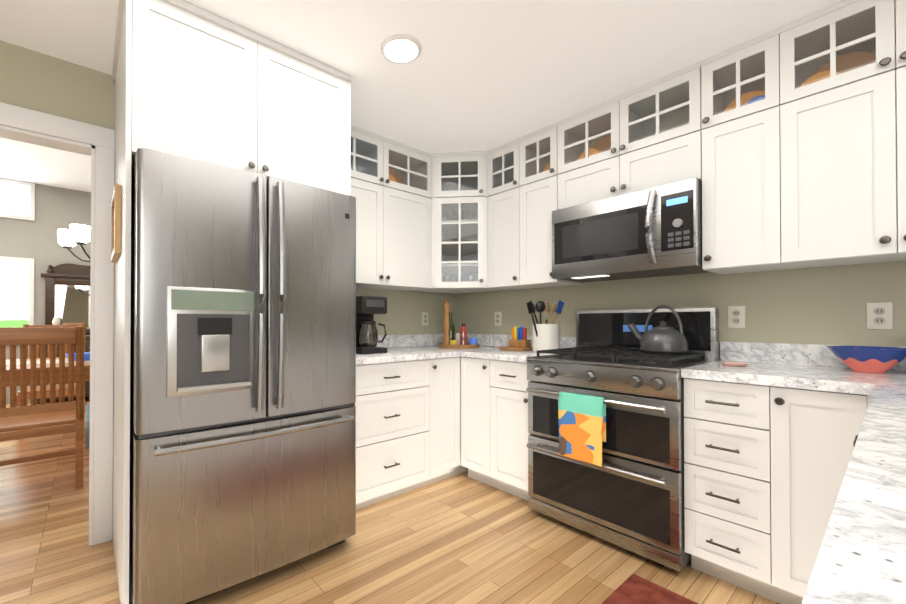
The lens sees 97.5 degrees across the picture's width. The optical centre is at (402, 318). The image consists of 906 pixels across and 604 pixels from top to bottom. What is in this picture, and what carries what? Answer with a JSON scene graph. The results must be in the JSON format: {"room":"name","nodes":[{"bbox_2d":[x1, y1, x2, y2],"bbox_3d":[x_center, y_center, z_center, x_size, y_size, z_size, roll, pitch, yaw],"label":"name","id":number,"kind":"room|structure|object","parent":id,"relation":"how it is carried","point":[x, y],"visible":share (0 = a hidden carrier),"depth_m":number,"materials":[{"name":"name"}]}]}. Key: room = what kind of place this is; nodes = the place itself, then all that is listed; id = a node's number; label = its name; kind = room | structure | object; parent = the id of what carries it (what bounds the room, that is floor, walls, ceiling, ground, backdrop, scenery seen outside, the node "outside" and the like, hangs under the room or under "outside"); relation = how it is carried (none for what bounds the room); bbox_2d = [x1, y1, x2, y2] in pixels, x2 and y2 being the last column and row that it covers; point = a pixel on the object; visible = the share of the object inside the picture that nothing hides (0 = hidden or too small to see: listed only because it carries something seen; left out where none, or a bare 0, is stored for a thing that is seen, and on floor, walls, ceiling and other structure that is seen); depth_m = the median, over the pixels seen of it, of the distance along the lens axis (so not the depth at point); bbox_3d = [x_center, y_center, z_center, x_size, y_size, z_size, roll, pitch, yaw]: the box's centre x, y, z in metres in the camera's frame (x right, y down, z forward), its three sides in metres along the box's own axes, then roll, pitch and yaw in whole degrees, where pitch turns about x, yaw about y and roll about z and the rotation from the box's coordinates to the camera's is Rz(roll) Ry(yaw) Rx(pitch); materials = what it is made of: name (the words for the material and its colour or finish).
{"room":"kitchen","nodes":[
{"label":"kitchen","id":0,"kind":"room"},
{"bbox_2d":[0,181,90,403],"bbox_3d":[-4.952,-0.363,5.755,6.100,3.060,0.100,0,-1,-39],"label":"wall","id":1,"kind":"structure","parent":0,"point":[56,209],"depth_m":5.59,"materials":[{"name":"beige paint"}]},
{"bbox_2d":[0,256,33,326],"bbox_3d":[-5.480,-0.237,5.245,0.840,1.200,0.035,0,-1,-39],"label":"dining room window","id":2,"kind":"structure","parent":1,"relation":"in","point":[16,291],"depth_m":5.40,"materials":[{"name":"white glass"}]},
{"bbox_2d":[0,178,34,220],"bbox_3d":[-5.480,-1.627,5.256,0.840,0.520,0.035,0,-1,-39],"label":"dining room window","id":3,"kind":"structure","parent":1,"relation":"in","point":[17,199],"depth_m":5.41,"materials":[{"name":"white glass"}]},
{"bbox_2d":[41,263,90,334],"bbox_3d":[-4.704,-0.275,5.828,0.960,1.043,0.085,0,-1,-39],"label":"mirror","id":4,"kind":"object","parent":1,"relation":"attached to","point":[67,293],"visible":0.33,"depth_m":5.72,"materials":[{"name":"brown wood"}]},
{"bbox_2d":[0,138,90,191],"bbox_3d":[-3.423,-1.958,3.853,6.100,0.100,5.000,0,-1,-39],"label":"ceiling","id":5,"kind":"structure","parent":0,"point":[30,163],"depth_m":4.90,"materials":[{"name":"white paint"}]},
{"bbox_2d":[57,224,90,261],"bbox_3d":[-2.759,-1.210,3.642,0.654,1.398,0.627,0,-1,-39],"label":"chandelier","id":6,"kind":"object","parent":5,"relation":"hanging from","point":[74,235],"visible":0.23,"depth_m":3.36,"materials":[{"name":"metal"}]},
{"bbox_2d":[0,40,456,538],"bbox_3d":[-1.832,-0.395,1.848,6.100,3.060,0.100,0,-1,-39],"label":"wall","id":7,"kind":"structure","parent":0,"point":[37,81],"depth_m":1.97,"materials":[{"name":"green paint"}]},
{"bbox_2d":[0,102,114,545],"bbox_3d":[-1.943,0.080,1.756,1.076,2.110,0.149,0,-1,-39],"label":"door frame","id":8,"kind":"structure","parent":7,"relation":"attached to","point":[94,142],"depth_m":1.99,"materials":[{"name":"white wood"}]},
{"bbox_2d":[350,125,431,290],"bbox_3d":[-0.251,-0.743,2.818,0.978,1.023,0.357,0,-1,-39],"label":"upper cabinet","id":9,"kind":"object","parent":7,"relation":"attached to","point":[390,185],"visible":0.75,"depth_m":2.79,"materials":[{"name":"white paint"}]},
{"bbox_2d":[422,312,427,325],"bbox_3d":[0.193,0.003,3.391,0.072,0.116,0.008,0,-1,-39],"label":"electrical outlet","id":10,"kind":"object","parent":7,"relation":"attached to","point":[424,318],"visible":1,"depth_m":3.39,"materials":[{"name":"white plastic"}]},
{"bbox_2d":[409,151,508,293],"bbox_3d":[0.454,-0.740,3.205,0.633,1.023,0.633,0,-1,-39],"label":"upper cabinet","id":11,"kind":"object","parent":7,"relation":"attached to","point":[459,229],"visible":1,"depth_m":2.98,"materials":[{"name":"white paint"}]},
{"bbox_2d":[0,397,779,603],"bbox_3d":[-1.216,1.154,0.984,6.000,0.050,12.000,0,-1,-39],"label":"floor","id":12,"kind":"structure","parent":0,"point":[462,538],"depth_m":1.87,"materials":[{"name":"brown wood"}]},
{"bbox_2d":[0,326,83,488],"bbox_3d":[-2.478,0.595,2.665,0.502,1.093,0.506,0,-1,-39],"label":"dining chair","id":13,"kind":"object","parent":12,"relation":"on","point":[23,416],"visible":1,"depth_m":2.57,"materials":[{"name":"brown wood"}]},
{"bbox_2d":[16,324,85,439],"bbox_3d":[-3.573,0.602,4.037,0.502,1.084,0.506,0,-1,-39],"label":"dining chair","id":14,"kind":"object","parent":12,"relation":"on","point":[38,387],"visible":0.31,"depth_m":4.05,"materials":[{"name":"brown wood"}]},
{"bbox_2d":[36,317,89,403],"bbox_3d":[-4.523,0.576,5.683,1.150,1.180,0.527,0,-1,-39],"label":"buffet","id":15,"kind":"object","parent":12,"relation":"on","point":[56,320],"visible":0.19,"depth_m":5.45,"materials":[{"name":"brown wood"}]},
{"bbox_2d":[86,404,89,448],"bbox_3d":[-2.672,1.156,5.068,2.180,0.008,2.400,0,-1,-39],"label":"dining rug","id":16,"kind":"object","parent":12,"relation":"on","point":[87,424],"visible":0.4,"depth_m":4.22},
{"bbox_2d":[6,352,89,386],"bbox_3d":[-2.619,0.727,3.706,2.100,0.829,1.060,0,-1,-39],"label":"dining table","id":17,"kind":"object","parent":16,"relation":"on","point":[86,366],"visible":0.1,"depth_m":3.10,"materials":[{"name":"brown wood"}]},
{"bbox_2d":[112,0,351,603],"bbox_3d":[-0.883,-0.062,2.033,0.978,2.398,0.787,0,-1,-39],"label":"cabinet","id":18,"kind":"object","parent":12,"relation":"on","point":[193,81],"visible":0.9,"depth_m":1.67,"materials":[{"name":"white paint"}]},
{"bbox_2d":[111,184,120,262],"bbox_3d":[-1.265,-0.405,1.738,0.021,0.280,0.340,0,-1,-39],"label":"picture frame","id":19,"kind":"object","parent":18,"relation":"attached to","point":[116,226],"visible":0.94,"depth_m":1.61,"materials":[{"name":"brown wood"}]},
{"bbox_2d":[129,148,355,603],"bbox_3d":[-0.815,0.256,1.962,0.910,1.736,0.924,0,-1,-39],"label":"refrigerator","id":20,"kind":"object","parent":12,"relation":"on","point":[243,384],"visible":1,"depth_m":1.57,"materials":[{"name":"metal"}]},
{"bbox_2d":[355,358,438,508],"bbox_3d":[-0.262,0.704,2.637,0.749,0.876,0.608,0,-1,-39],"label":"base cabinet","id":21,"kind":"object","parent":12,"relation":"on","point":[408,425],"depth_m":2.44,"materials":[{"name":"white paint"}]},
{"bbox_2d":[356,333,575,364],"bbox_3d":[0.249,0.197,2.681,1.600,0.138,1.185,0,-1,-39],"label":"countertop","id":22,"kind":"structure","parent":21,"relation":"on","point":[409,347],"depth_m":2.81,"materials":[{"name":"white stone"}]},
{"bbox_2d":[356,296,386,353],"bbox_3d":[-0.252,0.042,2.637,0.219,0.370,0.273,0,-1,-39],"label":"coffee maker","id":23,"kind":"object","parent":22,"relation":"on","point":[367,309],"visible":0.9,"depth_m":2.54,"materials":[{"name":"black plastic"}]},
{"bbox_2d":[438,298,479,348],"bbox_3d":[0.452,0.033,3.175,0.336,0.396,0.336,0,-1,-39],"label":"tray","id":24,"kind":"object","parent":22,"relation":"on","point":[450,341],"visible":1,"depth_m":3.15,"materials":[{"name":"brown wood"}]},
{"bbox_2d":[499,326,531,350],"bbox_3d":[0.847,0.144,2.895,0.200,0.170,0.200,0,-1,-39],"label":"knife block","id":25,"kind":"object","parent":22,"relation":"on","point":[519,341],"visible":1,"depth_m":2.87,"materials":[{"name":"brown wood"}]},
{"bbox_2d":[526,300,563,351],"bbox_3d":[0.954,0.051,2.649,0.348,0.353,0.176,0,-1,-39],"label":"utensil crock","id":26,"kind":"object","parent":22,"relation":"on","point":[546,336],"visible":0.85,"depth_m":2.59,"materials":[{"name":"ceramic"}]},
{"bbox_2d":[439,357,462,479],"bbox_3d":[0.102,0.707,2.928,0.292,0.876,0.608,0,-1,-39],"label":"base cabinet","id":27,"kind":"object","parent":12,"relation":"on","point":[449,368],"depth_m":2.73,"materials":[{"name":"white paint"}]},
{"bbox_2d":[461,357,529,500],"bbox_3d":[0.807,0.705,2.744,0.642,0.875,0.594,0,-1,-39],"label":"base cabinet","id":28,"kind":"object","parent":12,"relation":"on","point":[494,421],"visible":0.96,"depth_m":2.55,"materials":[{"name":"white paint"}]},
{"bbox_2d":[526,307,718,571],"bbox_3d":[1.186,0.541,2.183,0.696,1.195,0.754,0,-1,-39],"label":"range","id":29,"kind":"object","parent":12,"relation":"on","point":[628,495],"visible":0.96,"depth_m":1.95,"materials":[{"name":"metal"}]},
{"bbox_2d":[558,391,605,466],"bbox_3d":[0.902,0.548,1.992,0.047,0.327,0.225,0,-1,-39],"label":"hanging towel","id":30,"kind":"object","parent":29,"relation":"hanging from","point":[582,426],"visible":1,"depth_m":1.97,"materials":[{"name":"fabric"}]},
{"bbox_2d":[628,305,687,353],"bbox_3d":[1.386,0.054,2.158,0.220,0.258,0.290,0,-1,-39],"label":"kettle","id":31,"kind":"object","parent":29,"relation":"on","point":[663,338],"visible":1,"depth_m":2.07,"materials":[{"name":"grey metal"}]},
{"bbox_2d":[601,574,697,603],"bbox_3d":[0.663,1.124,1.051,1.420,0.008,0.640,0,-1,-39],"label":"kitchen rug","id":32,"kind":"object","parent":12,"relation":"on","point":[634,589],"visible":1,"depth_m":1.60,"materials":[{"name":"red fabric"}]},
{"bbox_2d":[684,378,871,603],"bbox_3d":[1.871,0.695,1.412,0.642,0.875,1.300,0,-1,-39],"label":"base cabinet","id":33,"kind":"object","parent":12,"relation":"on","point":[765,467],"visible":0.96,"depth_m":1.54,"materials":[{"name":"white paint"}]},
{"bbox_3d":[0.780,0.685,0.239,2.590,0.875,0.729,0,-1,-39],"label":"base cabinet","id":34,"kind":"object","parent":12,"relation":"on","visible":0},
{"bbox_2d":[681,341,850,386],"bbox_3d":[1.628,0.190,1.724,0.639,0.138,0.516,0,-1,-39],"label":"countertop","id":35,"kind":"structure","parent":34,"relation":"on","point":[771,364],"depth_m":1.83,"materials":[{"name":"white stone"}]},
{"bbox_2d":[720,362,749,365],"bbox_3d":[1.555,0.214,1.848,0.110,0.012,0.108,0,-1,-39],"label":"spoon rest","id":36,"kind":"object","parent":35,"relation":"on","point":[734,364],"visible":1,"depth_m":1.84,"materials":[{"name":"pink ceramic"}]},
{"bbox_2d":[781,346,905,603],"bbox_3d":[1.043,0.179,0.389,3.218,0.138,0.840,0,-1,-39],"label":"countertop","id":37,"kind":"structure","parent":34,"relation":"on","point":[861,558],"depth_m":0.44,"materials":[{"name":"white stone"}]},
{"bbox_2d":[827,346,905,372],"bbox_3d":[1.912,0.169,1.618,0.236,0.100,0.236,0,-1,-39],"label":"bowl","id":38,"kind":"object","parent":37,"relation":"on","point":[871,359],"visible":1,"depth_m":1.57,"materials":[{"name":"blue ceramic"}]},
{"bbox_2d":[0,0,842,153],"bbox_3d":[0.383,-1.337,-0.919,6.100,0.100,7.000,0,-1,-39],"label":"ceiling","id":39,"kind":"structure","parent":0,"point":[482,75],"depth_m":1.81,"materials":[{"name":"white paint"}]},
{"bbox_2d":[380,34,421,63],"bbox_3d":[-0.007,-1.258,1.850,0.196,0.012,0.196,0,-1,-39],"label":"recessed light","id":40,"kind":"object","parent":39,"relation":"in","point":[401,49],"visible":1,"depth_m":1.84,"materials":[{"name":"white plastic"}]},
{"bbox_2d":[457,261,905,359],"bbox_3d":[1.136,-0.386,2.938,0.100,3.060,12.100,0,-1,-39],"label":"wall","id":41,"kind":"structure","parent":0,"point":[822,305],"depth_m":2.01,"materials":[{"name":"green paint"}]},
{"bbox_2d":[494,312,501,325],"bbox_3d":[0.792,0.002,3.278,0.008,0.116,0.072,0,-1,-39],"label":"outlet","id":42,"kind":"object","parent":41,"relation":"attached to","point":[497,318],"visible":1,"depth_m":3.27,"materials":[{"name":"white plastic"}]},
{"bbox_2d":[487,122,582,289],"bbox_3d":[0.928,-0.743,2.833,0.357,1.023,0.564,0,-1,-39],"label":"upper cabinet","id":43,"kind":"object","parent":41,"relation":"attached to","point":[522,187],"visible":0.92,"depth_m":2.74,"materials":[{"name":"white paint"}]},
{"bbox_2d":[557,61,701,208],"bbox_3d":[1.340,-0.970,2.318,0.357,0.578,0.755,0,-1,-39],"label":"upper cabinet","id":44,"kind":"object","parent":41,"relation":"attached to","point":[648,135],"visible":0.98,"depth_m":2.21,"materials":[{"name":"white paint"}]},
{"bbox_2d":[552,177,709,282],"bbox_3d":[1.299,-0.462,2.282,0.458,0.428,0.754,0,-1,-39],"label":"microwave","id":45,"kind":"object","parent":44,"relation":"attached to","point":[655,231],"visible":1,"depth_m":2.12,"materials":[{"name":"metal"}]},
{"bbox_2d":[728,306,744,327],"bbox_3d":[1.754,-0.008,2.073,0.008,0.116,0.072,0,-1,-39],"label":"electrical outlet","id":46,"kind":"object","parent":41,"relation":"attached to","point":[736,316],"visible":1,"depth_m":2.07,"materials":[{"name":"white plastic"}]},
{"bbox_2d":[701,0,905,273],"bbox_3d":[1.951,-0.753,1.551,0.357,1.023,1.200,0,-1,-39],"label":"upper cabinet","id":47,"kind":"object","parent":41,"relation":"attached to","point":[803,142],"visible":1,"depth_m":1.67,"materials":[{"name":"white paint"}]},
{"bbox_2d":[866,302,892,329],"bbox_3d":[2.054,-0.011,1.698,0.008,0.116,0.072,0,-1,-39],"label":"outlet","id":48,"kind":"object","parent":41,"relation":"attached to","point":[880,315],"visible":1,"depth_m":1.70,"materials":[{"name":"white plastic"}]}
]}

